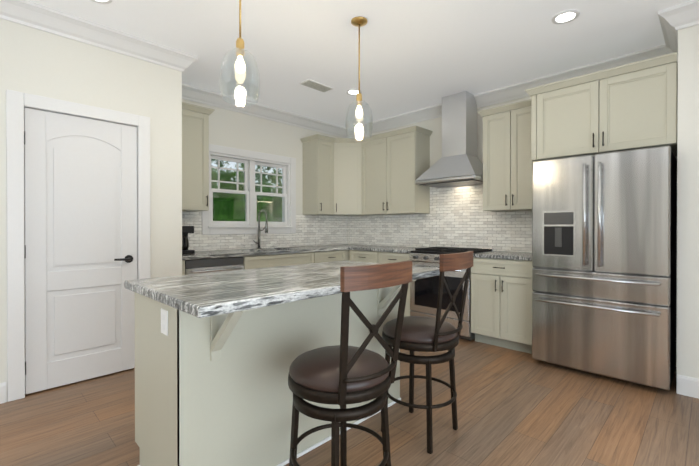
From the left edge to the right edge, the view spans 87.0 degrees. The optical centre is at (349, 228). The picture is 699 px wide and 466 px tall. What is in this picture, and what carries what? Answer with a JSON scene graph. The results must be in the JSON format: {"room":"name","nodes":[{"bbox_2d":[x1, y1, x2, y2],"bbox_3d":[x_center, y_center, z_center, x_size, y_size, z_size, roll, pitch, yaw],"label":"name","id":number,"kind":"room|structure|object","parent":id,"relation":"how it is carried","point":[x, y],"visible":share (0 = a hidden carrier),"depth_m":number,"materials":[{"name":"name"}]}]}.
{"room":"kitchen","nodes":[
{"label":"kitchen","id":0,"kind":"room"},
{"bbox_2d":[0,18,181,398],"bbox_3d":[-3.455,-0.186,2.004,0.870,2.740,4.630,0,0,44],"label":"wall","id":1,"kind":"structure","parent":0,"point":[33,61],"depth_m":2.95,"materials":[{"name":"beige paint"}]},
{"bbox_2d":[0,382,6,403],"bbox_3d":[-3.550,1.120,1.281,0.014,0.135,3.455,0,0,44],"label":"baseboard","id":2,"kind":"structure","parent":1,"relation":"attached to","point":[3,399],"depth_m":2.50,"materials":[{"name":"white wood"}]},
{"bbox_2d":[6,89,150,401],"bbox_3d":[-2.063,0.116,2.875,0.137,2.130,0.900,0,0,44],"label":"door frame","id":3,"kind":"structure","parent":1,"relation":"attached to","point":[17,102],"depth_m":2.56,"materials":[{"name":"white wood"}]},
{"bbox_2d":[24,108,136,393],"bbox_3d":[-2.028,0.157,2.837,0.109,2.023,0.718,0,0,44],"label":"pantry door","id":4,"kind":"structure","parent":1,"relation":"in","point":[80,212],"depth_m":2.81,"materials":[{"name":"white wood"}]},
{"bbox_2d":[0,0,197,71],"bbox_3d":[-3.072,-1.486,1.695,0.102,0.134,4.732,0,0,44],"label":"crown molding","id":5,"kind":"structure","parent":1,"relation":"attached to","point":[23,12],"depth_m":2.81,"materials":[{"name":"white wood"}]},
{"bbox_2d":[182,84,347,137],"bbox_3d":[-1.040,-1.500,4.798,0.102,0.134,2.750,0,0,44],"label":"crown molding","id":6,"kind":"structure","parent":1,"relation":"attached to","point":[191,93],"depth_m":4.68,"materials":[{"name":"white wood"}]},
{"bbox_2d":[182,99,341,250],"bbox_3d":[-1.036,-0.199,4.989,0.150,2.740,3.020,0,0,44],"label":"wall","id":7,"kind":"structure","parent":0,"point":[232,129],"depth_m":4.76,"materials":[{"name":"beige paint"}]},
{"bbox_2d":[182,102,214,210],"bbox_3d":[-1.735,-0.732,3.890,0.381,1.075,0.469,0,0,44],"label":"upper cabinet","id":8,"kind":"object","parent":7,"relation":"attached to","point":[195,160],"visible":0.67,"depth_m":3.83,"materials":[{"name":"beige wood"}]},
{"bbox_2d":[202,144,295,234],"bbox_3d":[-1.265,-0.458,4.722,0.192,1.050,1.330,0,0,44],"label":"window","id":9,"kind":"structure","parent":7,"relation":"in","point":[250,160],"depth_m":4.68,"materials":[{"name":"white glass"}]},
{"bbox_2d":[182,211,345,250],"bbox_3d":[-1.041,0.027,4.870,0.009,0.446,2.838,0,0,44],"label":"tile backsplash","id":10,"kind":"structure","parent":7,"relation":"attached to","point":[311,230],"depth_m":4.98,"materials":[{"name":"tile"}]},
{"bbox_2d":[300,134,331,215],"bbox_3d":[-0.412,-0.738,5.243,0.379,1.074,0.350,0,0,44],"label":"upper cabinet","id":11,"kind":"object","parent":7,"relation":"attached to","point":[317,154],"depth_m":5.12,"materials":[{"name":"beige wood"}]},
{"bbox_2d":[0,338,698,465],"bbox_3d":[0.025,1.251,0.612,7.800,0.120,7.800,0,0,44],"label":"floor","id":12,"kind":"structure","parent":0,"point":[516,408],"depth_m":2.25,"materials":[{"name":"brown wood"}]},
{"bbox_2d":[185,256,243,274],"bbox_3d":[-1.528,0.736,3.887,0.634,0.880,0.606,0,0,44],"label":"dishwasher","id":13,"kind":"object","parent":12,"relation":"on","point":[200,266],"visible":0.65,"depth_m":3.67,"materials":[{"name":"silver metal"}]},
{"bbox_2d":[182,250,348,274],"bbox_3d":[-0.803,0.731,4.654,0.654,0.884,2.855,0,0,44],"label":"base cabinet","id":14,"kind":"object","parent":12,"relation":"on","point":[262,261],"depth_m":4.36,"materials":[{"name":"beige wood"}]},
{"bbox_2d":[182,244,367,259],"bbox_3d":[-0.806,0.270,4.655,0.628,0.035,2.856,0,0,44],"label":"countertop","id":15,"kind":"structure","parent":14,"relation":"on","point":[301,249],"depth_m":4.26,"materials":[{"name":"stone"}]},
{"bbox_2d":[182,226,194,253],"bbox_3d":[-1.750,0.113,3.821,0.265,0.285,0.190,0,0,44],"label":"coffee maker","id":16,"kind":"object","parent":15,"relation":"on","point":[186,230],"visible":0.48,"depth_m":3.75,"materials":[{"name":"black plastic"}]},
{"bbox_2d":[253,209,267,248],"bbox_3d":[-1.111,0.005,4.602,0.220,0.494,0.119,0,0,44],"label":"faucet","id":17,"kind":"object","parent":15,"relation":"on","point":[265,228],"visible":0.98,"depth_m":4.66,"materials":[{"name":"grey metal"}]},
{"bbox_2d":[135,276,433,465],"bbox_3d":[-0.302,0.741,2.133,0.892,0.884,1.500,0,0,44],"label":"kitchen island","id":18,"kind":"object","parent":12,"relation":"on","point":[212,368],"depth_m":1.71,"materials":[{"name":"beige wood"}]},
{"bbox_2d":[161,308,167,335],"bbox_3d":[-0.793,0.399,1.577,0.075,0.105,0.006,0,0,44],"label":"outlet","id":19,"kind":"object","parent":18,"relation":"attached to","point":[164,321],"visible":1,"depth_m":1.57,"materials":[{"name":"white plastic"}]},
{"bbox_2d":[124,260,439,319],"bbox_3d":[-0.268,0.279,2.112,0.885,0.040,1.580,0,0,44],"label":"island countertop","id":20,"kind":"structure","parent":18,"relation":"on","point":[203,296],"depth_m":1.67,"materials":[{"name":"grey stone"}]},
{"bbox_2d":[288,260,411,465],"bbox_3d":[-0.022,0.659,1.565,0.493,1.056,0.439,0,0,44],"label":"bar stool","id":21,"kind":"object","parent":12,"relation":"on","point":[342,374],"visible":1,"depth_m":1.42,"materials":[{"name":"brown leather"}]},
{"bbox_2d":[349,250,410,316],"bbox_3d":[0.550,0.730,4.883,1.022,0.884,0.654,0,0,44],"label":"base cabinet","id":22,"kind":"object","parent":12,"relation":"on","point":[373,256],"depth_m":4.61,"materials":[{"name":"beige wood"}]},
{"bbox_2d":[348,245,418,252],"bbox_3d":[0.558,0.269,4.877,1.005,0.035,0.630,0,0,44],"label":"countertop","id":23,"kind":"structure","parent":22,"relation":"on","point":[394,249],"depth_m":4.73,"materials":[{"name":"stone"}]},
{"bbox_2d":[381,251,472,453],"bbox_3d":[0.431,0.657,2.143,0.493,1.056,0.439,0,0,44],"label":"bar stool","id":24,"kind":"object","parent":12,"relation":"on","point":[425,334],"visible":0.88,"depth_m":1.99,"materials":[{"name":"brown leather"}]},
{"bbox_2d":[409,246,492,340],"bbox_3d":[1.156,0.702,4.237,0.736,0.945,0.693,0,0,44],"label":"range","id":25,"kind":"object","parent":12,"relation":"on","point":[423,296],"visible":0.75,"depth_m":4.06,"materials":[{"name":"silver metal"}]},
{"bbox_2d":[471,257,534,353],"bbox_3d":[1.666,0.734,3.790,0.606,0.884,0.654,0,0,44],"label":"base cabinet","id":26,"kind":"object","parent":12,"relation":"on","point":[501,302],"visible":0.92,"depth_m":3.57,"materials":[{"name":"beige wood"}]},
{"bbox_2d":[473,251,531,260],"bbox_3d":[1.670,0.274,3.793,0.606,0.035,0.624,0,0,44],"label":"countertop","id":27,"kind":"structure","parent":26,"relation":"on","point":[526,256],"depth_m":3.67,"materials":[{"name":"stone"}]},
{"bbox_2d":[532,146,676,390],"bbox_3d":[2.158,0.297,3.143,0.910,1.765,0.832,0,0,44],"label":"refrigerator","id":28,"kind":"object","parent":12,"relation":"on","point":[604,263],"visible":1,"depth_m":2.83,"materials":[{"name":"silver metal"}]},
{"bbox_2d":[27,0,692,126],"bbox_3d":[0.025,-1.609,0.599,7.800,0.120,7.800,0,0,44],"label":"ceiling","id":29,"kind":"structure","parent":0,"point":[417,54],"depth_m":3.06,"materials":[{"name":"white paint"}]},
{"bbox_2d":[91,0,111,3],"bbox_3d":[-1.685,-1.552,2.455,0.180,0.009,0.180,0,0,44],"label":"recessed light","id":30,"kind":"object","parent":29,"relation":"in","point":[103,1],"visible":1,"depth_m":2.51,"materials":[{"name":"white"}]},
{"bbox_2d":[219,0,259,105],"bbox_3d":[-0.583,-1.119,1.966,0.210,0.868,0.210,0,0,44],"label":"pendant light","id":31,"kind":"object","parent":29,"relation":"hanging from","point":[239,64],"visible":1,"depth_m":1.95,"materials":[{"name":"clear glass"}]},
{"bbox_2d":[299,79,333,91],"bbox_3d":[-0.357,-1.557,4.025,0.160,0.012,0.360,0,0,44],"label":"ceiling vent","id":32,"kind":"object","parent":29,"relation":"in","point":[312,84],"visible":1,"depth_m":3.99,"materials":[{"name":"white metal"}]},
{"bbox_2d":[346,89,361,94],"bbox_3d":[0.051,-1.560,4.213,0.180,0.009,0.180,0,0,44],"label":"recessed light","id":33,"kind":"object","parent":29,"relation":"in","point":[352,91],"visible":0.79,"depth_m":4.19,"materials":[{"name":"white"}]},
{"bbox_2d":[345,16,372,139],"bbox_3d":[0.073,-1.123,2.765,0.210,0.868,0.210,0,0,44],"label":"pendant light","id":34,"kind":"object","parent":29,"relation":"hanging from","point":[359,21],"visible":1,"depth_m":2.75,"materials":[{"name":"clear glass"}]},
{"bbox_2d":[552,10,579,23],"bbox_3d":[1.587,-1.553,2.709,0.180,0.009,0.180,0,0,44],"label":"recessed light","id":35,"kind":"object","parent":29,"relation":"in","point":[566,16],"visible":1,"depth_m":2.70,"materials":[{"name":"white"}]},
{"bbox_2d":[354,61,677,366],"bbox_3d":[1.445,-0.197,4.568,3.985,2.740,0.150,0,0,44],"label":"wall","id":36,"kind":"structure","parent":0,"point":[434,125],"depth_m":4.73,"materials":[{"name":"beige paint"}]},
{"bbox_2d":[332,138,375,215],"bbox_3d":[-0.026,-0.738,5.422,0.659,1.074,0.659,0,0,44],"label":"upper cabinet","id":37,"kind":"object","parent":36,"relation":"attached to","point":[351,177],"depth_m":5.23,"materials":[{"name":"beige wood"}]},
{"bbox_2d":[364,126,431,214],"bbox_3d":[0.580,-0.737,5.040,0.955,1.074,0.380,0,0,44],"label":"upper cabinet","id":38,"kind":"object","parent":36,"relation":"attached to","point":[392,165],"depth_m":4.82,"materials":[{"name":"beige wood"}]},
{"bbox_2d":[346,184,531,251],"bbox_3d":[1.032,-0.149,4.862,2.982,0.798,0.008,0,0,44],"label":"tile backsplash","id":39,"kind":"structure","parent":36,"relation":"attached to","point":[457,216],"depth_m":4.61,"materials":[{"name":"tile"}]},
{"bbox_2d":[415,91,482,187],"bbox_3d":[1.223,-1.042,4.320,0.759,1.044,0.490,0,0,44],"label":"range hood","id":40,"kind":"object","parent":36,"relation":"attached to","point":[459,163],"visible":0.81,"depth_m":4.25,"materials":[{"name":"silver metal"}]},
{"bbox_2d":[477,99,532,211],"bbox_3d":[1.740,-0.732,3.903,0.633,1.075,0.381,0,0,44],"label":"upper cabinet","id":41,"kind":"object","parent":36,"relation":"attached to","point":[507,173],"visible":0.83,"depth_m":3.80,"materials":[{"name":"beige wood"}]},
{"bbox_2d":[348,47,677,137],"bbox_3d":[1.358,-1.499,4.472,3.985,0.134,0.102,0,0,44],"label":"crown molding","id":42,"kind":"structure","parent":36,"relation":"attached to","point":[515,91],"depth_m":4.07,"materials":[{"name":"white wood"}]},
{"bbox_2d":[525,52,677,160],"bbox_3d":[2.204,-0.944,3.237,1.038,0.645,0.681,0,0,44],"label":"upper cabinet","id":43,"kind":"object","parent":36,"relation":"attached to","point":[637,109],"visible":0.98,"depth_m":2.95,"materials":[{"name":"beige wood"}]},
{"bbox_2d":[676,25,698,392],"bbox_3d":[3.894,-0.184,1.708,3.515,2.740,0.810,0,0,44],"label":"wall","id":44,"kind":"structure","parent":0,"point":[688,219],"depth_m":2.61,"materials":[{"name":"beige paint"}]},
{"bbox_2d":[656,32,677,59],"bbox_3d":[2.518,-1.492,2.882,0.102,0.134,0.510,0,0,44],"label":"crown molding","id":45,"kind":"structure","parent":44,"relation":"attached to","point":[671,42],"depth_m":3.03,"materials":[{"name":"white wood"}]},
{"bbox_2d":[658,0,698,35],"bbox_3d":[3.539,-1.485,1.412,3.617,0.134,0.102,0,0,44],"label":"crown molding","id":46,"kind":"structure","parent":44,"relation":"attached to","point":[673,20],"depth_m":2.60,"materials":[{"name":"white wood"}]},
{"bbox_2d":[677,374,698,398],"bbox_3d":[3.607,1.119,1.419,3.513,0.135,0.014,0,0,44],"label":"baseboard","id":47,"kind":"structure","parent":44,"relation":"attached to","point":[687,386],"depth_m":2.60,"materials":[{"name":"white wood"}]},
{"label":"outside","id":48,"kind":"structure","parent":0,"visible":0},
{"bbox_2d":[211,159,281,221],"bbox_3d":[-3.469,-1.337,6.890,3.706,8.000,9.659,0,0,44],"label":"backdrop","id":49,"kind":"structure","parent":48,"point":[229,178],"depth_m":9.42,"materials":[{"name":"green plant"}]}
]}

